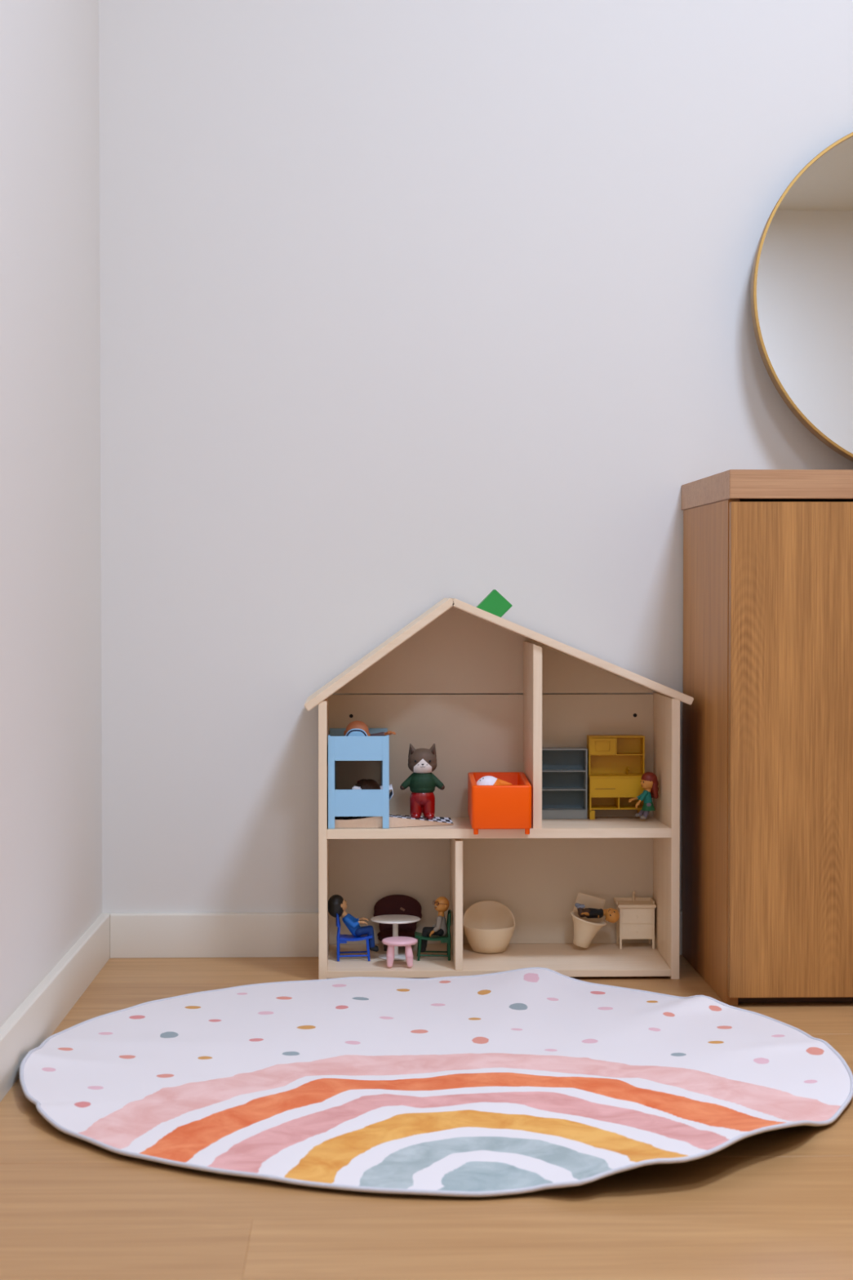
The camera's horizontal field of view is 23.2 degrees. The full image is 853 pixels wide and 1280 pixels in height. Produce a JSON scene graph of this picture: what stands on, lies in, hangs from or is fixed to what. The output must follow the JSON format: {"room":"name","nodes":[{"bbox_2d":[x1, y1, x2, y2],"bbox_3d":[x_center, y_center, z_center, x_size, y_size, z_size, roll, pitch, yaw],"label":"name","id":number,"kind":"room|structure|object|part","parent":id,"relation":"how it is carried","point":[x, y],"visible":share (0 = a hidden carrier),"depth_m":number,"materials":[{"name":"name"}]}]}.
{"room":"child's bedroom","nodes":[
{"label":"child's bedroom","id":0,"kind":"room"},
{"bbox_2d":[0,0,102,1027],"bbox_3d":[-0.533,-0.798,1.362,0.100,2.800,3.837,0,1,-1],"label":"wall","id":1,"kind":"structure","parent":0,"point":[51,725],"depth_m":2.77,"materials":[{"name":"paint"}]},
{"bbox_2d":[0,912,110,1102],"bbox_3d":[-0.477,0.515,1.446,0.014,0.069,3.736,0,1,-1],"label":"baseboard","id":2,"kind":"structure","parent":1,"relation":"attached to","point":[37,1017],"depth_m":2.74,"materials":[{"name":"paint"}]},
{"bbox_2d":[0,955,852,1279],"bbox_3d":[0.804,0.579,1.477,2.900,0.060,4.095,0,1,-2],"label":"floor","id":3,"kind":"structure","parent":0,"point":[777,1204],"depth_m":1.95,"materials":[{"name":"brown wood"}]},
{"bbox_2d":[19,967,852,1196],"bbox_3d":[0.012,0.504,2.536,1.026,0.037,1.130,0,1,-2],"label":"rug","id":4,"kind":"object","parent":3,"relation":"on","point":[529,1079],"visible":1,"depth_m":2.44,"materials":[{"name":"white fabric"}]},
{"bbox_2d":[304,597,693,979],"bbox_3d":[0.105,0.221,3.208,0.582,0.571,0.214,0,1,-2],"label":"dollhouse","id":5,"kind":"object","parent":3,"relation":"on","point":[455,646],"visible":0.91,"depth_m":3.29,"materials":[{"name":"brown wood"}]},
{"bbox_3d":[-0.158,0.298,3.197,0.012,0.418,0.200,0,1,-2],"label":"panel","id":6,"kind":"part","parent":5,"relation":"part of","materials":[{"name":"brown wood"}]},
{"bbox_2d":[335,913,372,960],"bbox_3d":[-0.111,0.453,3.190,0.056,0.074,0.040,0,1,-2],"label":"chair","id":7,"kind":"object","parent":5,"relation":"on","point":[340,938],"visible":1,"depth_m":3.17,"materials":[{"name":"blue paint"}]},
{"bbox_3d":[-0.137,0.427,3.189,0.005,0.022,0.036,0,1,-2],"label":"backrest","id":8,"kind":"part","parent":7,"relation":"part of","materials":[{"name":"blue paint"}]},
{"bbox_3d":[-0.134,0.455,3.173,0.006,0.070,0.005,0,1,-2],"label":"leg","id":9,"kind":"part","parent":7,"relation":"part of","materials":[{"name":"blue paint"}]},
{"bbox_3d":[-0.128,0.459,3.173,0.013,0.008,0.002,0,1,-2],"label":"rail","id":10,"kind":"part","parent":7,"relation":"part of","materials":[{"name":"blue paint"}]},
{"bbox_2d":[328,894,378,951],"bbox_3d":[-0.113,0.434,3.189,0.079,0.087,0.033,0,1,-9],"label":"doll","id":11,"kind":"object","parent":7,"relation":"on","point":[336,904],"visible":1,"depth_m":3.18,"materials":[{"name":"blue plastic"}]},
{"bbox_3d":[-0.110,0.455,3.190,0.053,0.008,0.040,0,1,-2],"label":"seat","id":12,"kind":"part","parent":7,"relation":"part of","materials":[{"name":"blue paint"}]},
{"bbox_3d":[-0.089,0.472,3.175,0.007,0.035,0.005,0,1,-2],"label":"leg","id":13,"kind":"part","parent":7,"relation":"part of","materials":[{"name":"blue paint"}]},
{"bbox_2d":[334,814,453,827],"bbox_3d":[-0.054,0.272,3.192,0.187,0.020,0.156,0,1,-2],"label":"mat","id":14,"kind":"object","parent":5,"relation":"on","point":[395,820],"visible":0.77,"depth_m":3.13,"materials":[{"name":"beige fabric"}]},
{"bbox_2d":[328,728,389,828],"bbox_3d":[-0.104,0.211,3.196,0.091,0.142,0.181,0,1,-2],"label":"bunk bed","id":15,"kind":"object","parent":14,"relation":"on","point":[341,802],"visible":0.98,"depth_m":3.11,"materials":[{"name":"blue paint"}]},
{"bbox_2d":[345,728,368,736],"bbox_3d":[-0.105,0.149,3.133,0.046,0.030,0.025,0,1,-2],"label":"pillow","id":16,"kind":"object","parent":15,"relation":"on","point":[353,732],"visible":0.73,"depth_m":3.13,"materials":[{"name":"blue fabric"}]},
{"bbox_2d":[347,731,364,736],"bbox_3d":[-0.105,0.151,3.129,0.040,0.026,0.016,0,1,-2],"label":"cushion","id":17,"kind":"object","parent":16,"relation":"on","point":[349,733],"depth_m":3.12,"materials":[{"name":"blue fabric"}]},
{"bbox_2d":[351,786,361,789],"bbox_3d":[-0.107,0.236,3.133,0.019,0.033,0.012,0,1,-2],"label":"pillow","id":18,"kind":"object","parent":15,"relation":"on","point":[354,787],"visible":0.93,"depth_m":3.13,"materials":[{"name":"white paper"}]},
{"bbox_3d":[-0.107,0.210,3.284,0.091,0.141,0.004,0,1,-2],"label":"panel","id":19,"kind":"part","parent":15,"relation":"part of","materials":[{"name":"blue paint"}]},
{"bbox_2d":[355,778,380,789],"bbox_3d":[-0.090,0.231,3.206,0.043,0.042,0.120,0,1,-2],"label":"doll","id":20,"kind":"object","parent":15,"relation":"on","point":[369,784],"visible":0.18,"depth_m":3.16,"materials":[{"name":"black plastic"}]},
{"bbox_2d":[343,720,395,736],"bbox_3d":[-0.107,0.143,3.217,0.081,0.043,0.105,-1,2,-34],"label":"doll","id":21,"kind":"object","parent":15,"relation":"on","point":[355,724],"visible":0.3,"depth_m":3.17,"materials":[{"name":"orange plastic"}]},
{"bbox_2d":[380,784,393,799],"bbox_3d":[-0.072,0.236,3.226,0.041,0.020,0.070,0,1,-2],"label":"sheet","id":22,"kind":"object","parent":15,"relation":"hanging from","point":[391,793],"visible":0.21,"depth_m":3.21,"materials":[{"name":"white fabric"}]},
{"bbox_2d":[400,743,444,819],"bbox_3d":[-0.006,0.217,3.191,0.060,0.117,0.040,1,2,29],"label":"cat","id":23,"kind":"object","parent":14,"relation":"on","point":[422,783],"visible":1,"depth_m":3.18},
{"bbox_2d":[370,914,420,959],"bbox_3d":[-0.048,0.458,3.202,0.077,0.060,0.077,0,1,-2],"label":"table","id":24,"kind":"object","parent":5,"relation":"on","point":[394,919],"visible":0.8,"depth_m":3.20,"materials":[{"name":"white paint"}]},
{"bbox_2d":[373,894,422,951],"bbox_3d":[-0.045,0.444,3.263,0.078,0.084,0.057,0,1,-2],"label":"armchair","id":25,"kind":"object","parent":5,"relation":"on","point":[402,904],"visible":0.61,"depth_m":3.27,"materials":[{"name":"brown fabric"}]},
{"bbox_3d":[-0.045,0.465,3.263,0.065,0.023,0.053,0,1,-2],"label":"seat","id":26,"kind":"part","parent":25,"relation":"part of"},
{"bbox_3d":[-0.045,0.439,3.280,0.077,0.075,0.020,0,1,-2],"label":"backrest","id":27,"kind":"part","parent":25,"relation":"part of","materials":[{"name":"brown fabric"}]},
{"bbox_2d":[382,936,417,967],"bbox_3d":[-0.040,0.471,3.139,0.054,0.041,0.054,0,1,-2],"label":"stool","id":28,"kind":"object","parent":5,"relation":"on","point":[406,941],"visible":1,"depth_m":3.12,"materials":[{"name":"pink plastic"}]},
{"bbox_3d":[-0.054,0.473,3.125,0.012,0.038,0.012,0,1,-2],"label":"leg","id":29,"kind":"part","parent":28,"relation":"part of","materials":[{"name":"pink plastic"}]},
{"bbox_3d":[-0.040,0.455,3.138,0.054,0.008,0.054,0,1,-2],"label":"seat","id":30,"kind":"part","parent":28,"relation":"part of","materials":[{"name":"pink plastic"}]},
{"bbox_3d":[-0.026,0.473,3.126,0.012,0.038,0.012,0,1,-2],"label":"leg","id":31,"kind":"part","parent":28,"relation":"part of","materials":[{"name":"pink plastic"}]},
{"bbox_2d":[414,909,451,960],"bbox_3d":[0.010,0.453,3.194,0.056,0.074,0.040,0,1,-2],"label":"chair","id":32,"kind":"object","parent":5,"relation":"on","point":[446,939],"visible":0.99,"depth_m":3.18,"materials":[{"name":"green paint"}]},
{"bbox_3d":[-0.011,0.472,3.178,0.007,0.035,0.005,0,1,-2],"label":"leg","id":33,"kind":"part","parent":32,"relation":"part of","materials":[{"name":"green paint"}]},
{"bbox_3d":[0.009,0.455,3.194,0.053,0.008,0.040,0,1,-2],"label":"seat","id":34,"kind":"part","parent":32,"relation":"part of","materials":[{"name":"green paint"}]},
{"bbox_2d":[417,896,448,952],"bbox_3d":[0.011,0.436,3.192,0.049,0.085,0.034,0,1,-2],"label":"doll","id":35,"kind":"object","parent":32,"relation":"on","point":[441,904],"visible":1,"depth_m":3.19,"materials":[{"name":"black"}]},
{"bbox_3d":[0.028,0.459,3.178,0.013,0.008,0.002,0,1,-2],"label":"rail","id":36,"kind":"part","parent":32,"relation":"part of","materials":[{"name":"green paint"}]},
{"bbox_3d":[0.033,0.454,3.211,0.006,0.070,0.005,0,1,-2],"label":"leg","id":37,"kind":"part","parent":32,"relation":"part of","materials":[{"name":"green paint"}]},
{"bbox_3d":[0.034,0.455,3.179,0.006,0.070,0.005,0,1,-2],"label":"leg","id":38,"kind":"part","parent":32,"relation":"part of","materials":[{"name":"green paint"}]},
{"bbox_3d":[0.036,0.427,3.194,0.005,0.022,0.036,0,1,-2],"label":"backrest","id":39,"kind":"part","parent":32,"relation":"part of","materials":[{"name":"green paint"}]},
{"bbox_2d":[462,900,515,953],"bbox_3d":[0.098,0.449,3.249,0.082,0.073,0.080,0,1,-2],"label":"tub","id":40,"kind":"object","parent":5,"relation":"on","point":[489,926],"visible":1,"depth_m":3.26,"materials":[{"name":"beige plastic"}]},
{"bbox_3d":[0.103,0.284,3.302,0.515,0.396,0.004,0,1,-2],"label":"panel","id":41,"kind":"part","parent":5,"relation":"part of","materials":[{"name":"beige wood"}]},
{"bbox_3d":[0.103,0.015,3.297,0.513,0.139,0.004,0,1,-2],"label":"panel","id":42,"kind":"part","parent":5,"relation":"part of","materials":[{"name":"beige wood"}]},
{"bbox_2d":[475,589,512,617],"bbox_3d":[0.104,-0.056,3.204,0.054,0.043,0.036,0,1,-2],"label":"block","id":43,"kind":"object","parent":5,"relation":"on","point":[495,603],"visible":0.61,"depth_m":3.19,"materials":[{"name":"green paint"}]},
{"bbox_2d":[327,816,671,839],"bbox_3d":[0.106,0.289,3.205,0.515,0.018,0.199,0,1,-2],"label":"shelf","id":44,"kind":"object","parent":5,"relation":"attached to","point":[602,827],"depth_m":3.11,"materials":[{"name":"brown wood"}]},
{"bbox_2d":[327,942,671,978],"bbox_3d":[0.106,0.494,3.211,0.515,0.018,0.199,0,1,-2],"label":"shelf","id":45,"kind":"object","parent":5,"relation":"attached to","point":[568,959],"depth_m":3.17,"materials":[{"name":"brown wood"}]},
{"bbox_2d":[467,772,531,834],"bbox_3d":[0.110,0.248,3.171,0.092,0.077,0.186,0,1,-2],"label":"storage bin","id":46,"kind":"object","parent":5,"relation":"on","point":[489,806],"visible":1,"depth_m":3.08,"materials":[{"name":"plastic"}]},
{"bbox_2d":[475,775,511,785],"bbox_3d":[0.101,0.233,3.185,0.061,0.058,0.129,0,1,-2],"label":"fox","id":47,"kind":"object","parent":46,"relation":"in","point":[485,780],"visible":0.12,"depth_m":3.13},
{"bbox_2d":[542,746,587,818],"bbox_3d":[0.211,0.226,3.280,0.082,0.110,0.036,0,1,-2],"label":"bookcase","id":48,"kind":"object","parent":5,"relation":"on","point":[564,769],"visible":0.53,"depth_m":3.30,"materials":[{"name":"grey paint"}]},
{"bbox_3d":[0.211,0.206,3.279,0.077,0.002,0.033,0,1,-2],"label":"shelf","id":49,"kind":"part","parent":48,"relation":"part of","materials":[{"name":"grey paint"}]},
{"bbox_3d":[0.211,0.235,3.280,0.077,0.002,0.033,0,1,-2],"label":"shelf","id":50,"kind":"part","parent":48,"relation":"part of","materials":[{"name":"grey paint"}]},
{"bbox_3d":[0.211,0.267,3.280,0.077,0.002,0.033,0,1,-2],"label":"shelf","id":51,"kind":"part","parent":48,"relation":"part of","materials":[{"name":"grey paint"}]},
{"bbox_3d":[0.211,0.171,3.279,0.082,0.002,0.036,0,1,-2],"label":"panel","id":52,"kind":"part","parent":48,"relation":"part of","materials":[{"name":"grey paint"}]},
{"bbox_3d":[0.251,0.227,3.282,0.002,0.108,0.035,0,1,-2],"label":"panel","id":53,"kind":"part","parent":48,"relation":"part of","materials":[{"name":"grey paint"}]},
{"bbox_2d":[570,892,606,947],"bbox_3d":[0.254,0.440,3.257,0.057,0.083,0.064,0,1,2],"label":"toilet","id":54,"kind":"object","parent":5,"relation":"on","point":[585,929],"visible":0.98,"depth_m":3.25,"materials":[{"name":"beige plastic"}]},
{"bbox_3d":[0.248,0.456,3.257,0.059,0.046,0.059,15,7,-2],"label":"bowl","id":55,"kind":"part","parent":54,"relation":"part of","materials":[{"name":"beige plastic"}]},
{"bbox_3d":[0.256,0.421,3.284,0.045,0.036,0.004,15,7,-2],"label":"lid","id":56,"kind":"part","parent":54,"relation":"part of","materials":[{"name":"beige wood"}]},
{"bbox_2d":[574,902,619,923],"bbox_3d":[0.267,0.427,3.249,0.069,0.031,0.033,0,1,-2],"label":"doll","id":57,"kind":"object","parent":54,"relation":"in","point":[611,915],"visible":1,"depth_m":3.24,"materials":[{"name":"black"}]},
{"bbox_2d":[586,734,644,819],"bbox_3d":[0.299,0.216,3.277,0.090,0.130,0.046,0,1,-2],"label":"cabinet","id":58,"kind":"object","parent":5,"relation":"on","point":[615,763],"visible":0.81,"depth_m":3.27,"materials":[{"name":"yellow paint"}]},
{"bbox_3d":[0.256,0.183,3.283,0.002,0.060,0.031,0,1,-2],"label":"panel","id":59,"kind":"part","parent":58,"relation":"part of","materials":[{"name":"yellow paint"}]},
{"bbox_3d":[0.256,0.242,3.277,0.002,0.054,0.045,0,1,-2],"label":"panel","id":60,"kind":"part","parent":58,"relation":"part of","materials":[{"name":"yellow paint"}]},
{"bbox_3d":[0.260,0.274,3.259,0.008,0.014,0.006,0,1,-2],"label":"leg","id":61,"kind":"part","parent":58,"relation":"part of","materials":[{"name":"yellow paint"}]},
{"bbox_3d":[0.277,0.167,3.268,0.040,0.026,0.002,0,1,-2],"label":"cupboard door","id":62,"kind":"part","parent":58,"relation":"part of","materials":[{"name":"yellow paint"}]},
{"bbox_2d":[586,773,642,777],"bbox_3d":[0.299,0.214,3.276,0.090,0.002,0.044,0,1,-2],"label":"countertop","id":63,"kind":"structure","parent":58,"relation":"on","point":[592,775],"depth_m":3.26,"materials":[{"name":"yellow paint"}]},
{"bbox_3d":[0.299,0.152,3.283,0.089,0.002,0.032,0,1,-2],"label":"panel","id":64,"kind":"part","parent":58,"relation":"part of","materials":[{"name":"yellow paint"}]},
{"bbox_2d":[591,805,642,809],"bbox_3d":[0.299,0.264,3.278,0.084,0.002,0.042,0,1,-2],"label":"shelf","id":65,"kind":"object","parent":58,"relation":"attached to","point":[593,807],"depth_m":3.27,"materials":[{"name":"yellow paint"}]},
{"bbox_2d":[590,752,643,755],"bbox_3d":[0.299,0.180,3.284,0.084,0.002,0.031,0,1,-2],"label":"shelf","id":66,"kind":"object","parent":58,"relation":"attached to","point":[591,753],"depth_m":3.27,"materials":[{"name":"yellow paint"}]},
{"bbox_3d":[0.299,0.231,3.256,0.086,0.031,0.002,0,1,-2],"label":"drawer","id":67,"kind":"part","parent":58,"relation":"part of","materials":[{"name":"yellow paint"}]},
{"bbox_3d":[0.341,0.182,3.285,0.002,0.060,0.031,0,1,-2],"label":"panel","id":68,"kind":"part","parent":58,"relation":"part of","materials":[{"name":"yellow paint"}]},
{"bbox_2d":[613,890,656,949],"bbox_3d":[0.329,0.442,3.284,0.062,0.086,0.046,0,1,-2],"label":"washstand","id":69,"kind":"object","parent":5,"relation":"on","point":[636,921],"depth_m":3.26,"materials":[{"name":"beige wood"}]},
{"bbox_3d":[0.304,0.452,3.305,0.003,0.065,0.004,0,1,-2],"label":"leg","id":70,"kind":"part","parent":69,"relation":"part of","materials":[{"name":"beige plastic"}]},
{"bbox_3d":[0.305,0.453,3.265,0.003,0.065,0.004,0,1,-2],"label":"leg","id":71,"kind":"part","parent":69,"relation":"part of","materials":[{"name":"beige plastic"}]},
{"bbox_2d":[632,890,635,901],"bbox_3d":[0.329,0.406,3.296,0.004,0.017,0.013,0,1,-2],"label":"tap","id":72,"kind":"object","parent":69,"relation":"on","point":[633,892],"depth_m":3.30,"materials":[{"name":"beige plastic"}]},
{"bbox_2d":[613,897,656,908],"bbox_3d":[0.329,0.415,3.284,0.062,0.011,0.045,0,1,-2],"label":"basin","id":73,"kind":"object","parent":69,"relation":"in","point":[620,902],"depth_m":3.28,"materials":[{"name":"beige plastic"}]},
{"bbox_3d":[0.331,0.433,3.264,0.047,0.023,0.002,0,1,-2],"label":"drawer","id":74,"kind":"part","parent":69,"relation":"part of","materials":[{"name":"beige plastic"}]},
{"bbox_3d":[0.331,0.458,3.265,0.047,0.023,0.002,0,1,-2],"label":"drawer","id":75,"kind":"part","parent":69,"relation":"part of","materials":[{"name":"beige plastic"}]},
{"bbox_3d":[0.356,0.453,3.267,0.003,0.065,0.004,0,1,-2],"label":"leg","id":76,"kind":"part","parent":69,"relation":"part of","materials":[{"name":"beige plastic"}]},
{"bbox_2d":[628,772,658,819],"bbox_3d":[0.337,0.241,3.223,0.049,0.073,0.025,0,1,-19],"label":"doll","id":77,"kind":"object","parent":5,"relation":"on","point":[649,781],"visible":1,"depth_m":3.22,"materials":[{"name":"green plastic"}]},
{"bbox_3d":[0.370,0.296,3.214,0.012,0.422,0.200,0,1,-2],"label":"panel","id":78,"kind":"part","parent":5,"relation":"part of","materials":[{"name":"brown wood"}]},
{"bbox_2d":[680,469,852,1004],"bbox_3d":[0.918,0.133,3.131,1.008,0.751,0.437,0,1,-2],"label":"sideboard","id":79,"kind":"object","parent":3,"relation":"on","point":[767,726],"visible":0.95,"depth_m":2.90,"materials":[{"name":"brown wood"}]},
{"bbox_3d":[0.423,0.154,3.118,0.016,0.710,0.403,0,1,-2],"label":"panel","id":80,"kind":"part","parent":79,"relation":"part of","materials":[{"name":"brown wood"}]},
{"bbox_3d":[0.918,-0.222,3.122,1.008,0.040,0.437,0,1,-2],"label":"panel","id":81,"kind":"part","parent":79,"relation":"part of","materials":[{"name":"brown wood"}]},
{"bbox_3d":[0.673,0.154,2.914,0.500,0.693,0.018,0,1,-2],"label":"door","id":82,"kind":"part","parent":79,"relation":"part of","materials":[{"name":"brown wood"}]},
{"bbox_2d":[750,132,852,462],"bbox_3d":[0.806,-0.540,3.284,0.588,0.587,0.086,0,1,-2],"label":"round mirror","id":83,"kind":"object","parent":79,"relation":"on","point":[802,292],"visible":1,"depth_m":3.27,"materials":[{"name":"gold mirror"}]},
{"bbox_2d":[98,0,852,914],"bbox_3d":[0.767,-0.848,3.372,2.850,2.800,0.100,0,1,-2],"label":"wall","id":84,"kind":"structure","parent":0,"point":[406,306],"depth_m":3.31,"materials":[{"name":"paint"}]},
{"bbox_2d":[110,910,682,958],"bbox_3d":[0.796,0.469,3.348,2.596,0.069,0.014,0,1,-2],"label":"baseboard","id":85,"kind":"structure","parent":84,"relation":"attached to","point":[274,934],"depth_m":3.30,"materials":[{"name":"paint"}]}
]}

